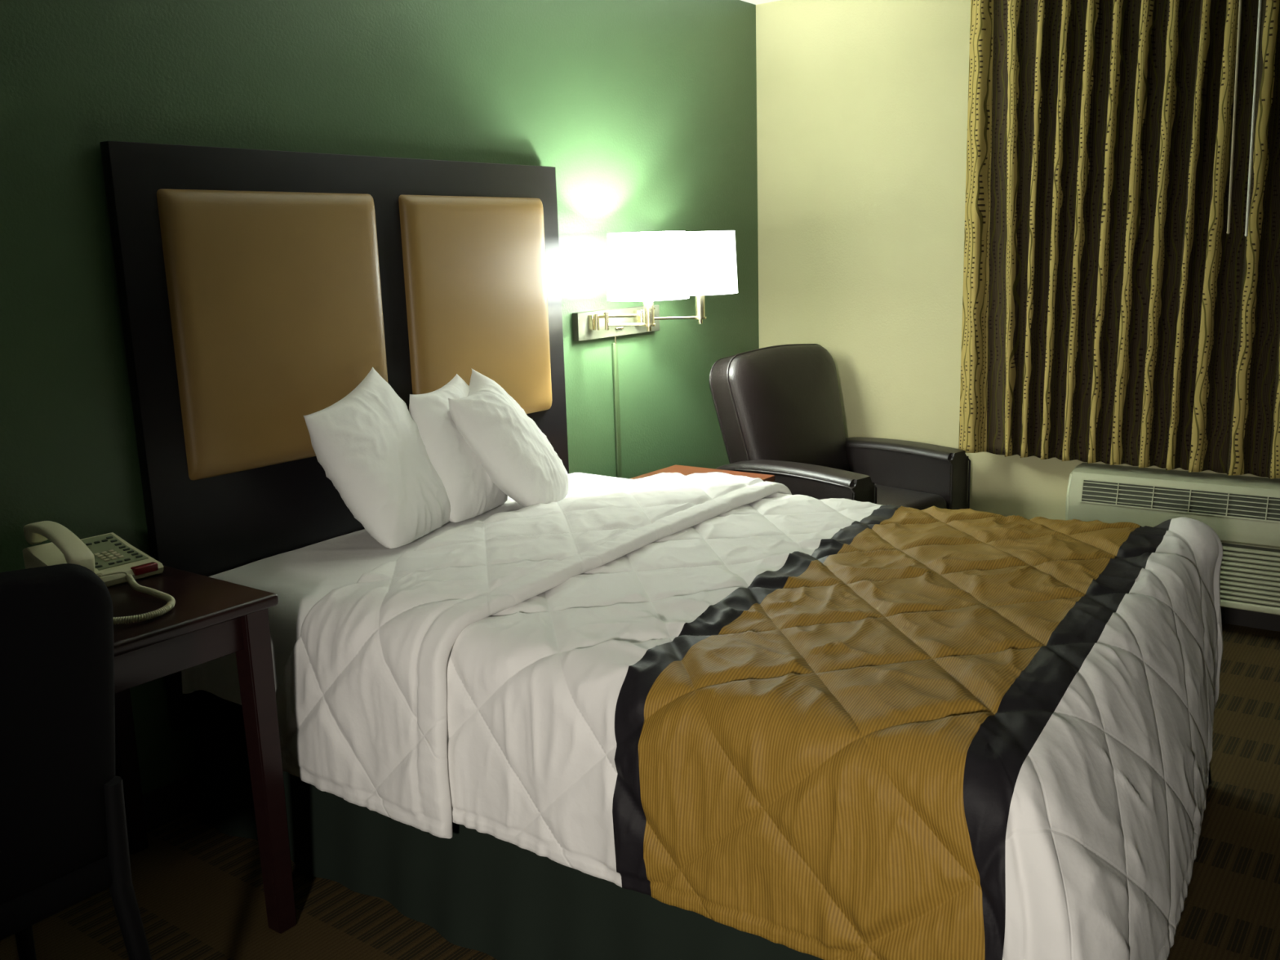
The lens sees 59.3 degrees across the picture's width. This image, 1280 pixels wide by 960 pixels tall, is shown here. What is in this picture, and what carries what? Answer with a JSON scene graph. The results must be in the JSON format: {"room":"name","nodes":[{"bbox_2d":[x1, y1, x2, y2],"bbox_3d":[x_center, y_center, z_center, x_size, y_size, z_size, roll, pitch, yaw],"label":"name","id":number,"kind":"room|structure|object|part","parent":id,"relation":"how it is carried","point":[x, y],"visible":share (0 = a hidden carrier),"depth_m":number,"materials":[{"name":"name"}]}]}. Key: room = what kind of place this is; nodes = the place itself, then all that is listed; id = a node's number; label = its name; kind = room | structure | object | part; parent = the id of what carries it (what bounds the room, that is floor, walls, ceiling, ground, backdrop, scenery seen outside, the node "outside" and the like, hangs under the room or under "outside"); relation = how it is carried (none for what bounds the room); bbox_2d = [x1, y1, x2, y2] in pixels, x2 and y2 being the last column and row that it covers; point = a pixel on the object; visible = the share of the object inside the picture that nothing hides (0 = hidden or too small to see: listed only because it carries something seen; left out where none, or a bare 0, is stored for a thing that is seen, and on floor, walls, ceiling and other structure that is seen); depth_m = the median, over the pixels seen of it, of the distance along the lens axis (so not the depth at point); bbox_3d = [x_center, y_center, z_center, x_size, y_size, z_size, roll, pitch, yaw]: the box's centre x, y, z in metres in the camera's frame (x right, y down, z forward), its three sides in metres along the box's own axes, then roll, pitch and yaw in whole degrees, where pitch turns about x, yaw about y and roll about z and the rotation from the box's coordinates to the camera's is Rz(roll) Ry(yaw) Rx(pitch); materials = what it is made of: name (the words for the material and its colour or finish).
{"room":"hotel room","nodes":[
{"label":"hotel room","id":0,"kind":"room"},
{"bbox_2d":[0,0,759,795],"bbox_3d":[-1.246,-0.333,2.846,0.100,2.458,6.100,7,14,36],"label":"wall","id":1,"kind":"structure","parent":0,"point":[644,112],"depth_m":3.22,"materials":[{"name":"green paint"}]},
{"bbox_2d":[142,772,195,832],"bbox_3d":[-1.165,0.827,3.051,0.012,0.100,5.900,7,14,36],"label":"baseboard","id":2,"kind":"structure","parent":1,"relation":"attached to","point":[163,805],"depth_m":2.95,"materials":[{"name":"black"}]},
{"bbox_2d":[99,140,568,731],"bbox_3d":[-0.747,-0.213,3.395,0.095,1.472,1.600,7,15,36],"label":"headboard","id":3,"kind":"object","parent":1,"relation":"attached to","point":[258,289],"visible":0.76,"depth_m":3.05,"materials":[{"name":"brown wood"}]},
{"bbox_3d":[-0.947,-0.409,3.044,0.036,0.723,0.669,7,14,36],"label":"upholstered panel","id":4,"kind":"part","parent":3,"relation":"part of","materials":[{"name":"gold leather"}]},
{"bbox_3d":[-0.501,-0.545,3.635,0.036,0.723,0.634,7,14,36],"label":"upholstered panel","id":5,"kind":"part","parent":3,"relation":"part of","materials":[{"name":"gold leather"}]},
{"bbox_2d":[572,230,737,477],"bbox_3d":[0.120,-0.252,4.334,0.374,1.374,0.692,7,14,36],"label":"wall lamp","id":6,"kind":"object","parent":1,"relation":"attached to","point":[646,267],"visible":0.98,"depth_m":4.10,"materials":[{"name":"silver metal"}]},
{"bbox_3d":[-0.140,-0.596,4.109,0.039,0.012,0.012,2,12,18],"label":"swing arm","id":7,"kind":"part","parent":6,"relation":"part of","materials":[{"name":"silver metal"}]},
{"bbox_3d":[-0.084,-0.602,4.292,0.028,0.102,0.511,7,14,36],"label":"wall plate","id":8,"kind":"part","parent":6,"relation":"part of","materials":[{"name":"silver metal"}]},
{"bbox_3d":[-0.082,-0.051,4.398,0.012,0.968,0.026,7,14,36],"label":"cord","id":9,"kind":"part","parent":6,"relation":"part of","materials":[{"name":"green plastic"}]},
{"bbox_3d":[-0.076,-0.615,4.210,0.015,0.027,0.211,6,14,32],"label":"swing arm","id":10,"kind":"part","parent":6,"relation":"part of","materials":[{"name":"silver metal"}]},
{"bbox_3d":[-0.044,-0.567,4.103,0.154,0.013,0.011,-1,12,4],"label":"swing arm","id":11,"kind":"part","parent":6,"relation":"part of","materials":[{"name":"silver metal"}]},
{"bbox_3d":[0.026,-0.772,4.055,0.298,0.237,0.298,7,14,36],"label":"lamp shade","id":12,"kind":"part","parent":6,"relation":"part of","materials":[{"name":"white fabric"}]},
{"bbox_3d":[0.030,-0.627,4.085,0.038,0.125,0.038,7,14,36],"label":"lamp stem","id":13,"kind":"part","parent":6,"relation":"part of","materials":[{"name":"silver metal"}]},
{"bbox_3d":[0.142,-0.629,4.370,0.204,0.017,0.011,-7,13,-22],"label":"swing arm","id":14,"kind":"part","parent":6,"relation":"part of","materials":[{"name":"silver metal"}]},
{"bbox_3d":[0.234,-0.698,4.397,0.038,0.125,0.038,7,14,36],"label":"lamp stem","id":15,"kind":"part","parent":6,"relation":"part of","materials":[{"name":"silver metal"}]},
{"bbox_3d":[0.230,-0.843,4.367,0.298,0.237,0.298,7,14,36],"label":"lamp shade","id":16,"kind":"part","parent":6,"relation":"part of","materials":[{"name":"white fabric"}]},
{"bbox_2d":[0,622,1279,959],"bbox_3d":[1.331,1.220,1.262,6.400,0.100,6.100,7,14,36],"label":"floor","id":17,"kind":"structure","parent":0,"point":[198,888],"depth_m":2.57,"materials":[{"name":"carpet"}]},
{"bbox_2d":[0,563,151,959],"bbox_3d":[-1.132,0.621,1.808,0.545,1.009,0.464,7,14,36],"label":"desk chair","id":18,"kind":"object","parent":17,"relation":"on","point":[64,837],"visible":1,"depth_m":1.73,"materials":[{"name":"black fabric"}]},
{"bbox_3d":[-1.194,0.847,2.167,0.035,0.423,0.073,-11,15,-38],"label":"leg","id":19,"kind":"part","parent":18,"relation":"part of","materials":[{"name":"black plastic"}]},
{"bbox_3d":[-1.163,0.663,1.841,0.440,0.070,0.460,7,14,36],"label":"seat","id":20,"kind":"part","parent":18,"relation":"part of","materials":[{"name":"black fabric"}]},
{"bbox_3d":[-0.986,0.405,1.648,0.076,0.532,0.464,15,19,34],"label":"backrest","id":21,"kind":"part","parent":18,"relation":"part of","materials":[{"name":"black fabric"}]},
{"bbox_3d":[-0.833,0.792,1.885,0.120,0.625,0.043,7,14,36],"label":"leg","id":22,"kind":"part","parent":18,"relation":"part of","materials":[{"name":"black plastic"}]},
{"bbox_2d":[106,565,296,933],"bbox_3d":[-1.367,0.683,2.140,0.685,0.762,1.200,7,14,36],"label":"desk","id":23,"kind":"object","parent":17,"relation":"on","point":[210,619],"visible":0.65,"depth_m":2.35,"materials":[{"name":"brown wood"}]},
{"bbox_2d":[22,520,175,624],"bbox_3d":[-1.121,0.172,2.370,0.248,0.130,0.560,-10,15,-36],"label":"telephone","id":24,"kind":"object","parent":23,"relation":"on","point":[115,561],"visible":0.81,"depth_m":2.45,"materials":[{"name":"beige plastic"}]},
{"bbox_3d":[-1.198,0.160,2.516,0.160,0.036,0.116,7,15,38],"label":"plate","id":25,"kind":"part","parent":24,"relation":"part of","materials":[{"name":"green"}]},
{"bbox_3d":[-1.066,0.241,2.263,0.197,0.029,0.312,-13,16,-43],"label":"coiled cord","id":26,"kind":"part","parent":24,"relation":"part of","materials":[{"name":"beige plastic"}]},
{"bbox_2d":[130,561,158,575],"bbox_3d":[-1.089,0.195,2.472,0.021,0.018,0.055,7,15,38],"label":"button","id":27,"kind":"object","parent":24,"relation":"attached to","point":[143,568],"depth_m":2.47,"materials":[{"name":"red plastic"}]},
{"bbox_3d":[-1.278,0.568,2.752,0.055,0.735,0.055,7,14,36],"label":"leg","id":28,"kind":"part","parent":23,"relation":"part of","materials":[{"name":"brown wood"}]},
{"bbox_3d":[-0.798,0.625,2.404,0.055,0.735,0.055,7,14,36],"label":"leg","id":29,"kind":"part","parent":23,"relation":"part of","materials":[{"name":"brown wood"}]},
{"bbox_2d":[628,464,774,482],"bbox_3d":[0.198,0.294,4.187,0.450,0.600,0.444,7,14,36],"label":"end table","id":30,"kind":"object","parent":17,"relation":"on","point":[684,470],"visible":0.12,"depth_m":4.27,"materials":[{"name":"red wood"}]},
{"bbox_2d":[194,689,1211,959],"bbox_3d":[0.165,0.538,2.900,2.165,0.645,1.640,7,14,36],"label":"bed","id":31,"kind":"object","parent":17,"relation":"on","point":[501,900],"visible":0.14,"depth_m":2.36,"materials":[{"name":"green fabric"}]},
{"bbox_2d":[181,472,633,705],"bbox_3d":[-0.330,0.286,3.215,0.938,0.334,1.618,7,14,36],"label":"sheet","id":32,"kind":"object","parent":31,"relation":"on","point":[300,578],"visible":0.16,"depth_m":2.82,"materials":[{"name":"white fabric"}]},
{"bbox_2d":[303,366,450,548],"bbox_3d":[-0.699,-0.069,3.063,0.267,0.439,0.443,1,12,14],"label":"pillow","id":33,"kind":"object","parent":32,"relation":"on","point":[368,443],"visible":0.98,"depth_m":2.95,"materials":[{"name":"fabric"}]},
{"bbox_2d":[408,373,507,522],"bbox_3d":[-0.538,-0.103,3.339,0.229,0.384,0.362,2,12,20],"label":"pillow","id":34,"kind":"object","parent":32,"relation":"on","point":[471,493],"visible":0.66,"depth_m":3.21,"materials":[{"name":"fabric"}]},
{"bbox_2d":[448,368,568,506],"bbox_3d":[-0.386,-0.125,3.385,0.316,0.399,0.357,-1,12,3],"label":"pillow","id":35,"kind":"object","parent":32,"relation":"on","point":[515,454],"visible":0.98,"depth_m":3.27,"materials":[{"name":"fabric"}]},
{"bbox_2d":[275,471,1222,959],"bbox_3d":[0.366,0.401,2.702,1.956,0.511,1.748,7,14,36],"label":"bedspread","id":36,"kind":"object","parent":31,"relation":"on","point":[832,728],"visible":1,"depth_m":2.11,"materials":[{"name":"white fabric"}]},
{"bbox_3d":[0.658,0.419,2.500,0.646,0.431,1.710,5,14,30],"label":"gold panel","id":37,"kind":"part","parent":36,"relation":"part of","materials":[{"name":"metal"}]},
{"bbox_2d":[708,343,970,510],"bbox_3d":[0.779,-0.018,4.553,0.791,1.028,0.785,-13,16,-42],"label":"armchair","id":38,"kind":"object","parent":17,"relation":"on","point":[778,408],"visible":0.56,"depth_m":4.51,"materials":[{"name":"brown leather"}]},
{"bbox_3d":[0.618,-0.240,4.674,0.670,0.632,0.198,-13,2,-42],"label":"backrest","id":39,"kind":"part","parent":38,"relation":"part of","materials":[{"name":"brown leather"}]},
{"bbox_3d":[0.580,0.216,4.340,0.135,0.567,0.675,-13,16,-42],"label":"arm","id":40,"kind":"part","parent":38,"relation":"part of","materials":[{"name":"brown leather"}]},
{"bbox_3d":[1.050,0.112,4.777,0.135,0.567,0.675,-13,16,-42],"label":"arm","id":41,"kind":"part","parent":38,"relation":"part of","materials":[{"name":"brown leather"}]},
{"bbox_2d":[874,484,946,510],"bbox_3d":[0.844,0.122,4.517,0.510,0.165,0.605,-13,16,-42],"label":"seat cushion","id":42,"kind":"object","parent":38,"relation":"on","point":[918,496],"depth_m":4.44,"materials":[{"name":"brown leather"}]},
{"bbox_2d":[740,0,781,4],"bbox_3d":[1.252,-1.284,0.745,6.400,0.100,6.100,7,14,36],"label":"ceiling","id":43,"kind":"structure","parent":0,"point":[753,2],"depth_m":4.82,"materials":[{"name":"paint"}]},
{"bbox_2d":[755,0,1266,519],"bbox_3d":[3.067,-0.574,3.360,6.200,2.458,0.100,7,14,36],"label":"wall","id":44,"kind":"structure","parent":0,"point":[862,105],"depth_m":4.74,"materials":[{"name":"beige paint"}]},
{"bbox_2d":[958,0,1279,479],"bbox_3d":[2.024,-0.930,3.904,1.885,1.841,0.152,7,14,36],"label":"curtain","id":45,"kind":"object","parent":44,"relation":"attached to","point":[1112,314],"visible":1,"depth_m":4.08,"materials":[{"name":"brown fabric"}]},
{"bbox_2d":[1226,0,1241,234],"bbox_3d":[1.985,-1.315,3.741,0.028,0.972,0.026,7,14,36],"label":"wand","id":46,"kind":"object","parent":45,"relation":"hanging from","point":[1240,1],"visible":1,"depth_m":3.75,"materials":[{"name":"beige plastic"}]},
{"bbox_2d":[1244,0,1261,236],"bbox_3d":[2.026,-1.303,3.700,0.025,0.982,0.026,7,14,36],"label":"wand","id":47,"kind":"object","parent":45,"relation":"hanging from","point":[1260,1],"visible":1,"depth_m":3.71,"materials":[{"name":"white plastic"}]},
{"bbox_2d":[1065,462,1279,615],"bbox_3d":[2.122,0.220,4.049,1.098,0.443,0.222,7,14,36],"label":"air conditioner","id":48,"kind":"object","parent":44,"relation":"attached to","point":[1243,512],"visible":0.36,"depth_m":3.99,"materials":[{"name":"beige plastic"}]},
{"bbox_2d":[1079,478,1279,522],"bbox_3d":[2.060,0.086,3.944,0.992,0.088,0.030,7,14,36],"label":"grille","id":49,"kind":"object","parent":48,"relation":"attached to","point":[1169,498],"depth_m":4.03,"materials":[{"name":"beige plastic"}]},
{"bbox_2d":[1220,546,1279,615],"bbox_3d":[2.075,0.337,4.005,1.098,0.235,0.020,7,14,36],"label":"grille","id":50,"kind":"object","parent":48,"relation":"attached to","point":[1250,575],"depth_m":3.95,"materials":[{"name":"beige plastic"}]},
{"bbox_2d":[1220,606,1279,631],"bbox_3d":[3.075,0.591,3.550,6.188,0.100,0.012,7,14,36],"label":"baseboard","id":51,"kind":"structure","parent":44,"relation":"attached to","point":[1251,619],"depth_m":4.15,"materials":[{"name":"black"}]}
]}

